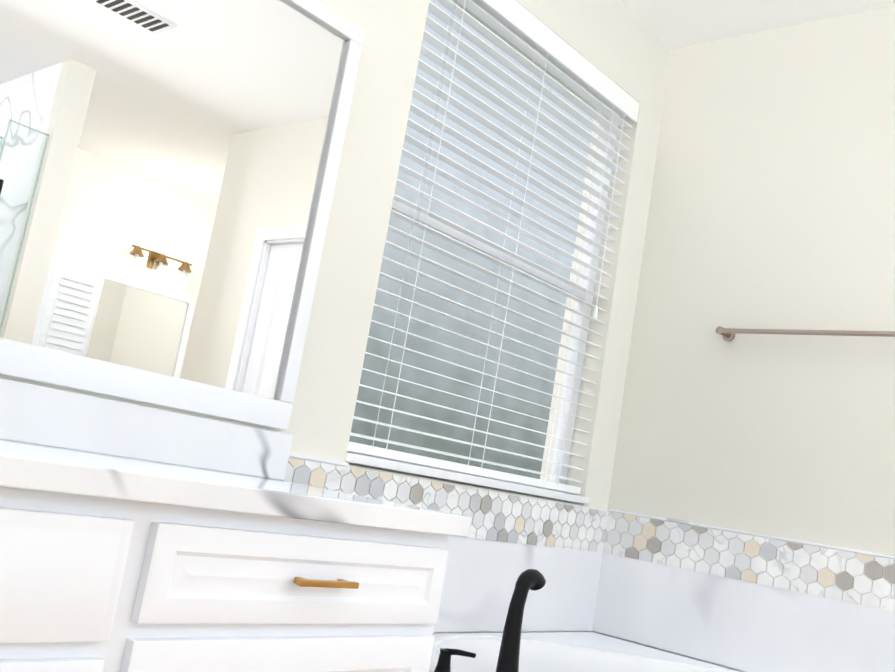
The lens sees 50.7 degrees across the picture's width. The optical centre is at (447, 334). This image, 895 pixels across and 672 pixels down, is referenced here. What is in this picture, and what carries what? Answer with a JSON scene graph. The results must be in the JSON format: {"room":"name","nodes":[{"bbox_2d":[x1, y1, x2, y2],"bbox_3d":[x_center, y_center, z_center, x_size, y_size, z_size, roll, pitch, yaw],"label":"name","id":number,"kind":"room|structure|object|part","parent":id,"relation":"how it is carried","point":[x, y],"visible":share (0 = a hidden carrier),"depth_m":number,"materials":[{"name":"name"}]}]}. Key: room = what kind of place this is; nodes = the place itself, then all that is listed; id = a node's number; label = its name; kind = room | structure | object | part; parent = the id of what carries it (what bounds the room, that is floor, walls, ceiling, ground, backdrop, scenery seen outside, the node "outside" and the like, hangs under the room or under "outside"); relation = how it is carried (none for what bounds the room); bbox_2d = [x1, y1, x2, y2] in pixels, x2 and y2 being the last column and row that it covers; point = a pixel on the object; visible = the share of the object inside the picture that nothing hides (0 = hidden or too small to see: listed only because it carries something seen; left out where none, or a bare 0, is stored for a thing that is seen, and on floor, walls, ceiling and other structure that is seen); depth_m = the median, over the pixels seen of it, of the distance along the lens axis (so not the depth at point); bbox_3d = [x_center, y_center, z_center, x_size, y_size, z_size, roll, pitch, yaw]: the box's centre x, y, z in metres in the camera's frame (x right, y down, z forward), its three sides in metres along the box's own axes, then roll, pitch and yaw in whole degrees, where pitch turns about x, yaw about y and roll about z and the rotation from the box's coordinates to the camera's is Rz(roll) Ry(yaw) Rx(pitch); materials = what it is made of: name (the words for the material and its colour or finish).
{"room":"bathroom","nodes":[
{"label":"bathroom","id":0,"kind":"room"},
{"bbox_2d":[0,0,670,633],"bbox_3d":[-0.683,-0.239,2.119,0.200,2.740,4.255,2,-12,41],"label":"wall","id":1,"kind":"structure","parent":0,"point":[622,46],"depth_m":2.60,"materials":[{"name":"white paint"}]},
{"bbox_2d":[0,378,293,480],"bbox_3d":[-1.118,0.043,1.464,0.019,0.112,2.275,2,-12,41],"label":"backsplash","id":2,"kind":"structure","parent":1,"relation":"attached to","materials":[{"name":"stone"}]},
{"bbox_2d":[0,0,364,429],"bbox_3d":[-1.000,-0.521,1.576,0.028,1.045,2.165,2,-12,41],"label":"mirror","id":3,"kind":"object","parent":1,"relation":"attached to","point":[161,162],"depth_m":2.04,"materials":[{"name":"white mirror"}]},
{"bbox_3d":[-1.000,-0.521,1.576,0.028,1.045,2.165,2,-12,41],"label":"mirror frame","id":4,"kind":"part","parent":3,"relation":"part of","materials":[{"name":"white wood"}]},
{"bbox_2d":[284,457,612,552],"bbox_3d":[0.087,0.540,2.834,0.030,0.146,1.500,2,-12,41],"label":"wall tile","id":5,"kind":"structure","parent":1,"relation":"attached to","point":[566,516],"depth_m":2.89,"materials":[{"name":"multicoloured tile"}]},
{"bbox_2d":[345,453,589,503],"bbox_3d":[0.085,0.452,2.912,0.109,0.024,1.165,2,-12,41],"label":"window sill","id":6,"kind":"structure","parent":1,"relation":"attached to","point":[407,468],"depth_m":2.77,"materials":[{"name":"white"}]},
{"bbox_2d":[347,0,618,501],"bbox_3d":[0.150,-0.268,3.076,0.040,1.510,1.165,2,-12,41],"label":"window","id":7,"kind":"structure","parent":1,"relation":"in","point":[432,223],"depth_m":3.39,"materials":[{"name":"white"}]},
{"bbox_2d":[351,1,606,480],"bbox_3d":[0.150,-0.268,3.076,0.004,1.420,1.075,2,-12,41],"label":"window panel","id":8,"kind":"object","parent":7,"relation":"attached to","point":[510,247],"depth_m":3.04,"materials":[{"name":"clear glass"}]},
{"bbox_2d":[347,0,639,493],"bbox_3d":[0.212,-0.282,3.027,0.082,1.473,1.161,2,-12,41],"label":"window blind","id":9,"kind":"object","parent":7,"relation":"attached to","point":[524,24],"visible":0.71,"depth_m":3.01,"materials":[{"name":"white plastic"}]},
{"bbox_2d":[591,5,894,671],"bbox_3d":[1.786,0.256,2.599,2.900,2.740,0.130,2,-12,41],"label":"wall","id":10,"kind":"structure","parent":0,"point":[772,203],"depth_m":3.24,"materials":[{"name":"white paint"}]},
{"bbox_2d":[282,452,894,671],"bbox_3d":[0.652,0.688,2.319,1.584,0.432,1.535,2,-12,41],"label":"tile surround","id":11,"kind":"object","parent":10,"relation":"attached to","point":[738,624],"visible":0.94,"depth_m":3.01,"materials":[{"name":"tile"}]},
{"bbox_2d":[608,513,894,610],"bbox_3d":[1.151,0.729,2.887,1.565,0.146,0.023,2,-12,41],"label":"wall tile","id":12,"kind":"structure","parent":10,"relation":"attached to","point":[882,588],"depth_m":3.03,"materials":[{"name":"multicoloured tile"}]},
{"bbox_2d":[715,326,894,340],"bbox_3d":[1.210,0.002,3.033,0.724,0.043,0.082,2,-12,41],"label":"towel rail","id":13,"kind":"object","parent":10,"relation":"attached to","point":[727,334],"visible":1,"depth_m":3.05,"materials":[{"name":"silver metal"}]},
{"bbox_2d":[621,0,894,48],"bbox_3d":[1.640,-1.428,1.278,4.850,0.080,5.550,2,-12,41],"label":"ceiling","id":14,"kind":"structure","parent":0,"point":[671,24],"depth_m":3.41,"materials":[{"name":"white paint"}]},
{"bbox_3d":[1.175,1.318,0.838,4.850,0.080,5.550,2,-12,41],"label":"floor","id":15,"kind":"structure","parent":0,"visible":0},
{"bbox_2d":[0,378,470,671],"bbox_3d":[-0.955,0.415,1.209,0.616,1.091,2.275,2,-12,41],"label":"bathroom vanity","id":16,"kind":"object","parent":15,"relation":"on","point":[142,556],"visible":1,"depth_m":1.52,"materials":[{"name":"white wood"}]},
{"bbox_2d":[429,569,739,671],"bbox_3d":[0.594,1.010,2.260,1.556,0.772,1.519,2,-12,41],"label":"bathtub","id":17,"kind":"object","parent":15,"relation":"on","point":[511,648],"visible":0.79,"depth_m":2.78,"materials":[{"name":"ceramic"}]},
{"bbox_2d":[429,569,600,671],"bbox_3d":[0.156,0.642,2.028,0.382,0.270,0.127,2,-12,41],"label":"tub faucet","id":18,"kind":"object","parent":17,"relation":"on","point":[532,579],"depth_m":2.02,"materials":[{"name":"black metal"}]},
{"label":"outside","id":19,"kind":"structure","parent":0,"visible":0},
{"bbox_2d":[349,0,593,478],"bbox_3d":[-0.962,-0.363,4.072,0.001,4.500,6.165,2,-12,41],"label":"window glass","id":20,"kind":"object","parent":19,"point":[387,317],"depth_m":5.30,"materials":[{"name":"clear glass"}]}
]}

